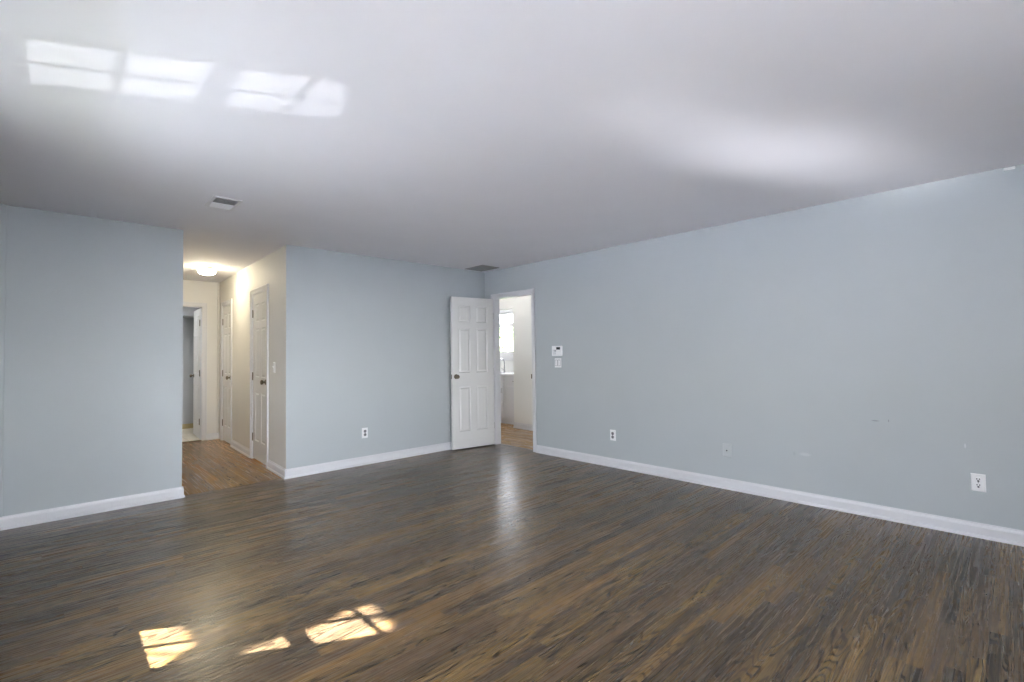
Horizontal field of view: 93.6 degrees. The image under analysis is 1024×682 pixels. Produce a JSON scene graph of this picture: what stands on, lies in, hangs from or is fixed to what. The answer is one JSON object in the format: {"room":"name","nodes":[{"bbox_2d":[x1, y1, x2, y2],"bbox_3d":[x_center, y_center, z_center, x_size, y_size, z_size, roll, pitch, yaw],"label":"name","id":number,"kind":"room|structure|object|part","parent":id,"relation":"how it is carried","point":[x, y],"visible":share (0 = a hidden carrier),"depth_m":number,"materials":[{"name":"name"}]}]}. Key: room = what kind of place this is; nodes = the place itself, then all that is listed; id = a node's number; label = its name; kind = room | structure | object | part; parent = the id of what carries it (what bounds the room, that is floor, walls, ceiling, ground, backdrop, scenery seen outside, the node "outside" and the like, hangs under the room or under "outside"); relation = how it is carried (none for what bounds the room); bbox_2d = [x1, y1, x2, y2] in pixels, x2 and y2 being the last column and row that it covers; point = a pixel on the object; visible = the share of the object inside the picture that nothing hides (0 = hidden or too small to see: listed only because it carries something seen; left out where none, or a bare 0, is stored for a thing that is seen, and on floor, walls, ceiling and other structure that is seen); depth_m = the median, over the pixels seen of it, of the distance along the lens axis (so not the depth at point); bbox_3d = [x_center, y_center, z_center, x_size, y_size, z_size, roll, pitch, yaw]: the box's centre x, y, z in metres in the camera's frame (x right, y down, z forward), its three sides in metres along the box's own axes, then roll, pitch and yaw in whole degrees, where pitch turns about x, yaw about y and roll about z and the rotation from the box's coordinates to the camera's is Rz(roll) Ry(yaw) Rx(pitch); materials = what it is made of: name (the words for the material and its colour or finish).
{"room":"empty living room","nodes":[
{"label":"empty living room","id":0,"kind":"room"},
{"bbox_2d":[182,318,193,423],"bbox_3d":[-5.845,0.320,7.630,2.920,2.440,1.680,1,-2,-44],"label":"wall","id":1,"kind":"structure","parent":0,"point":[188,323],"depth_m":8.64,"materials":[{"name":"grey paint"}]},
{"bbox_2d":[182,423,192,428],"bbox_3d":[-6.350,1.516,8.085,2.600,0.085,0.018,1,-2,-44],"label":"baseboard","id":2,"kind":"structure","parent":1,"relation":"attached to","point":[190,425],"depth_m":8.59,"materials":[{"name":"beige tile"}]},
{"bbox_2d":[183,307,199,317],"bbox_3d":[-6.200,-0.660,7.957,2.600,0.455,0.530,1,-2,-44],"label":"ceiling","id":3,"kind":"structure","parent":1,"relation":"attached to","point":[188,312],"depth_m":8.24,"materials":[{"name":"grey paint"}]},
{"bbox_2d":[183,280,219,433],"bbox_3d":[-5.253,0.294,6.951,2.840,2.440,0.120,1,-2,-44],"label":"wall","id":4,"kind":"structure","parent":0,"point":[193,291],"depth_m":7.43,"materials":[{"name":"beige paint"}]},
{"bbox_2d":[183,302,206,440],"bbox_3d":[-5.038,0.465,7.151,0.834,2.110,0.159,1,-2,-44],"label":"trim","id":5,"kind":"structure","parent":4,"relation":"attached to","point":[203,306],"depth_m":7.36,"materials":[{"name":"white wood"}]},
{"bbox_2d":[190,309,199,438],"bbox_3d":[-5.035,0.509,7.702,0.157,2.018,0.709,1,-2,-40],"label":"door","id":6,"kind":"structure","parent":4,"relation":"in","point":[196,374],"depth_m":7.68,"materials":[{"name":"white paint"}]},
{"bbox_2d":[207,433,219,439],"bbox_3d":[-4.916,1.467,7.128,1.047,0.096,0.024,1,-2,-44],"label":"baseboard","id":7,"kind":"structure","parent":4,"relation":"attached to","point":[211,436],"depth_m":7.41,"materials":[{"name":"white wood"}]},
{"bbox_2d":[217,282,219,432],"bbox_3d":[-4.580,0.252,7.491,0.027,2.344,0.030,1,-2,-44],"label":"trim","id":8,"kind":"structure","parent":4,"relation":"attached to","point":[218,283],"depth_m":7.48,"materials":[{"name":"beige paint"}]},
{"bbox_2d":[2,205,484,516],"bbox_3d":[-2.181,0.211,5.261,5.030,2.440,0.120,1,-2,-44],"label":"wall","id":9,"kind":"structure","parent":0,"point":[93,368],"depth_m":4.23,"materials":[{"name":"blue paint"}]},
{"bbox_2d":[0,204,6,516],"bbox_3d":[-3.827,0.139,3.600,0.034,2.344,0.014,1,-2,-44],"label":"wall","id":10,"kind":"structure","parent":9,"relation":"attached to","point":[3,208],"depth_m":3.60,"materials":[{"name":"blue paint"}]},
{"bbox_2d":[0,487,184,530],"bbox_3d":[-4.549,1.410,5.167,1.177,0.096,3.369,1,-2,-44],"label":"baseboard","id":11,"kind":"structure","parent":9,"relation":"attached to","point":[71,511],"depth_m":3.90,"materials":[{"name":"white wood"}]},
{"bbox_2d":[362,427,367,437],"bbox_3d":[-1.710,1.069,5.588,0.074,0.118,0.010,1,-2,-44],"label":"wall outlet","id":12,"kind":"object","parent":9,"relation":"attached to","point":[364,430],"visible":1,"depth_m":5.59,"materials":[{"name":"white plastic"}]},
{"bbox_2d":[284,442,451,478],"bbox_3d":[-1.352,1.390,5.906,2.747,0.096,0.024,1,-2,-44],"label":"baseboard","id":13,"kind":"structure","parent":9,"relation":"attached to","point":[359,461],"depth_m":5.56,"materials":[{"name":"white wood"}]},
{"bbox_2d":[450,296,494,449],"bbox_3d":[-0.521,0.421,6.532,0.679,2.018,0.157,0,-2,-35],"label":"door","id":14,"kind":"structure","parent":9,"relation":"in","point":[471,319],"depth_m":6.50,"materials":[{"name":"white paint"}]},
{"bbox_2d":[219,245,285,468],"bbox_3d":[-3.462,0.256,6.335,0.100,2.440,3.443,1,-2,-42],"label":"wall","id":15,"kind":"structure","parent":0,"point":[271,269],"depth_m":5.62,"materials":[{"name":"beige paint"}]},
{"bbox_2d":[220,299,231,444],"bbox_3d":[-4.195,0.455,7.147,0.119,2.104,0.708,1,-2,-42],"label":"trim","id":16,"kind":"structure","parent":15,"relation":"attached to","point":[228,302],"depth_m":7.32,"materials":[{"name":"white wood"}]},
{"bbox_2d":[222,305,230,443],"bbox_3d":[-4.241,0.483,7.122,0.096,2.018,0.599,1,-2,-42],"label":"door","id":17,"kind":"structure","parent":15,"relation":"in","point":[226,321],"depth_m":7.14,"materials":[{"name":"white paint"}]},
{"bbox_2d":[230,440,286,478],"bbox_3d":[-3.162,1.412,5.888,0.024,0.096,2.490,1,-2,-42],"label":"baseboard","id":18,"kind":"structure","parent":15,"relation":"attached to","point":[273,467],"depth_m":5.41,"materials":[{"name":"white wood"}]},
{"bbox_2d":[252,291,265,464],"bbox_3d":[-3.048,0.433,5.776,0.096,2.018,0.659,1,-2,-42],"label":"door","id":19,"kind":"structure","parent":15,"relation":"in","point":[259,300],"depth_m":5.79,"materials":[{"name":"white paint"}]},
{"bbox_2d":[250,284,268,466],"bbox_3d":[-3.002,0.404,5.801,0.119,2.104,0.768,1,-2,-42],"label":"trim","id":20,"kind":"structure","parent":15,"relation":"attached to","point":[263,288],"depth_m":5.64,"materials":[{"name":"white wood"}]},
{"bbox_2d":[500,361,513,371],"bbox_3d":[0.130,0.292,9.364,0.120,2.440,1.820,1,-2,-44],"label":"wall","id":21,"kind":"structure","parent":0,"point":[508,364],"depth_m":9.50,"materials":[{"name":"white paint"}]},
{"bbox_2d":[500,309,512,360],"bbox_3d":[-0.020,-0.142,9.542,0.180,1.060,1.140,1,-2,-44],"label":"window","id":22,"kind":"structure","parent":21,"relation":"in","point":[507,356],"depth_m":9.56,"materials":[{"name":"white glass"}]},
{"bbox_3d":[-0.018,-0.449,9.556,0.022,0.285,0.944,1,-2,-44],"label":"sash","id":23,"kind":"part","parent":22,"relation":"part of","materials":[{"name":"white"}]},
{"bbox_3d":[-0.032,-0.039,9.527,0.022,0.635,0.944,1,-2,-44],"label":"sash","id":24,"kind":"part","parent":22,"relation":"part of","materials":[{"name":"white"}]},
{"bbox_2d":[0,0,1023,281],"bbox_3d":[-0.740,-1.087,5.282,7.400,0.120,12.600,1,-2,-44],"label":"ceiling","id":25,"kind":"structure","parent":0,"point":[458,134],"depth_m":2.36,"materials":[{"name":"paint"}]},
{"bbox_2d":[198,266,215,274],"bbox_3d":[-3.962,-0.909,6.238,0.200,0.104,0.200,1,-2,-44],"label":"flush ceiling light","id":26,"kind":"object","parent":25,"relation":"attached to","point":[205,270],"visible":1,"depth_m":6.17,"materials":[{"name":"white glass"}]},
{"bbox_3d":[-3.962,-0.892,6.237,0.200,0.070,0.200,1,-2,-44],"label":"lamp shade","id":27,"kind":"part","parent":26,"relation":"part of","materials":[{"name":"white glass"}]},
{"bbox_2d":[204,195,242,210],"bbox_3d":[-2.199,-1.046,3.660,0.190,0.012,0.310,1,-2,-44],"label":"ceiling vent","id":28,"kind":"object","parent":25,"relation":"in","point":[219,202],"visible":1,"depth_m":3.64,"materials":[{"name":"white metal"}]},
{"bbox_2d":[466,265,498,271],"bbox_3d":[-0.412,-0.991,6.567,0.300,0.012,0.380,1,-2,-44],"label":"ceiling vent","id":29,"kind":"object","parent":25,"relation":"in","point":[480,268],"visible":1,"depth_m":6.54,"materials":[{"name":"grey metal"}]},
{"bbox_2d":[0,423,1023,681],"bbox_3d":[-0.694,1.462,5.228,7.160,0.100,12.300,1,-2,-44],"label":"floor","id":30,"kind":"structure","parent":0,"point":[494,562],"depth_m":2.63,"materials":[{"name":"brown wood"}]},
{"bbox_2d":[500,376,513,424],"bbox_3d":[-0.148,1.074,9.069,0.625,0.868,1.780,1,-2,-44],"label":"base cabinet","id":31,"kind":"object","parent":30,"relation":"on","point":[506,382],"visible":0.23,"depth_m":8.61,"materials":[{"name":"white wood"}]},
{"bbox_3d":[-0.346,0.728,8.893,0.020,0.155,0.577,1,-2,-44],"label":"drawer","id":32,"kind":"part","parent":31,"relation":"part of","materials":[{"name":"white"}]},
{"bbox_3d":[-0.344,1.105,8.881,0.026,0.560,0.577,1,-2,-44],"label":"cabinet door","id":33,"kind":"part","parent":31,"relation":"part of","materials":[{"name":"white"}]},
{"bbox_2d":[500,372,513,375],"bbox_3d":[-0.142,0.621,9.092,0.638,0.038,1.800,1,-2,-44],"label":"countertop","id":34,"kind":"structure","parent":31,"relation":"on","point":[501,373],"depth_m":8.70,"materials":[{"name":"white stone"}]},
{"bbox_3d":[0.064,0.711,8.464,0.020,0.155,0.577,1,-2,-44],"label":"drawer","id":35,"kind":"part","parent":31,"relation":"part of","materials":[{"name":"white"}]},
{"bbox_3d":[0.066,1.089,8.452,0.026,0.560,0.577,1,-2,-44],"label":"cabinet door","id":36,"kind":"part","parent":31,"relation":"part of","materials":[{"name":"white wood"}]},
{"bbox_2d":[499,295,532,424],"bbox_3d":[0.729,0.237,7.601,0.120,2.440,5.200,1,-2,-44],"label":"wall","id":37,"kind":"structure","parent":0,"point":[521,306],"depth_m":8.10,"materials":[{"name":"white paint"}]},
{"bbox_2d":[513,422,532,430],"bbox_3d":[1.257,1.385,6.927,0.024,0.096,3.560,1,-2,-44],"label":"baseboard","id":38,"kind":"structure","parent":37,"relation":"attached to","point":[516,424],"depth_m":8.04,"materials":[{"name":"white wood"}]},
{"bbox_2d":[485,164,1023,530],"bbox_3d":[2.101,0.133,4.355,0.085,2.440,7.105,1,-2,-44],"label":"wall","id":39,"kind":"structure","parent":0,"point":[868,348],"depth_m":3.91,"materials":[{"name":"blue paint"}]},
{"bbox_2d":[491,288,536,451],"bbox_3d":[0.046,0.385,6.508,0.124,2.110,0.854,1,-2,-44],"label":"trim","id":40,"kind":"structure","parent":39,"relation":"attached to","point":[496,313],"depth_m":6.72,"materials":[{"name":"white wood"}]},
{"bbox_2d":[552,346,562,355],"bbox_3d":[0.554,0.122,5.895,0.028,0.124,0.156,1,-2,-44],"label":"thermostat","id":41,"kind":"object","parent":39,"relation":"attached to","point":[556,350],"visible":1,"depth_m":5.88,"materials":[{"name":"white plastic"}]},
{"bbox_2d":[555,358,560,367],"bbox_3d":[0.562,0.268,5.898,0.010,0.116,0.108,1,-2,-44],"label":"light switch","id":42,"kind":"object","parent":39,"relation":"attached to","point":[557,360],"visible":1,"depth_m":5.89,"materials":[{"name":"white plastic"}]},
{"bbox_2d":[610,430,615,440],"bbox_3d":[1.113,1.042,5.310,0.010,0.118,0.074,1,-2,-44],"label":"wall outlet","id":43,"kind":"object","parent":39,"relation":"attached to","point":[612,432],"visible":1,"depth_m":5.30,"materials":[{"name":"white plastic"}]},
{"bbox_2d":[723,443,731,457],"bbox_3d":[1.972,1.005,4.406,0.015,0.122,0.082,1,-2,-44],"label":"jack plate","id":44,"kind":"object","parent":39,"relation":"attached to","point":[727,448],"visible":1,"depth_m":4.40,"materials":[{"name":"grey paint"}]},
{"bbox_2d":[536,445,1023,546],"bbox_3d":[2.025,1.306,4.340,0.024,0.096,6.955,1,-2,-44],"label":"baseboard","id":45,"kind":"structure","parent":39,"relation":"attached to","point":[941,523],"depth_m":3.86,"materials":[{"name":"white wood"}]},
{"bbox_2d":[970,473,985,491],"bbox_3d":[3.117,0.947,3.211,0.010,0.118,0.074,1,-2,-44],"label":"wall outlet","id":46,"kind":"object","parent":39,"relation":"attached to","point":[978,481],"visible":1,"depth_m":3.21,"materials":[{"name":"white plastic"}]},
{"bbox_2d":[975,483,981,487],"bbox_3d":[3.116,0.967,3.209,0.005,0.034,0.034,1,-2,-44],"label":"socket","id":47,"kind":"object","parent":46,"relation":"attached to","point":[977,485],"depth_m":3.21,"materials":[{"name":"white plastic"}]},
{"bbox_2d":[1003,166,1014,170],"bbox_3d":[3.228,-1.119,3.117,0.017,0.018,0.054,1,-2,-44],"label":"sensor","id":48,"kind":"object","parent":39,"relation":"attached to","point":[1012,167],"visible":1,"depth_m":3.11,"materials":[{"name":"white plastic"}]}
]}

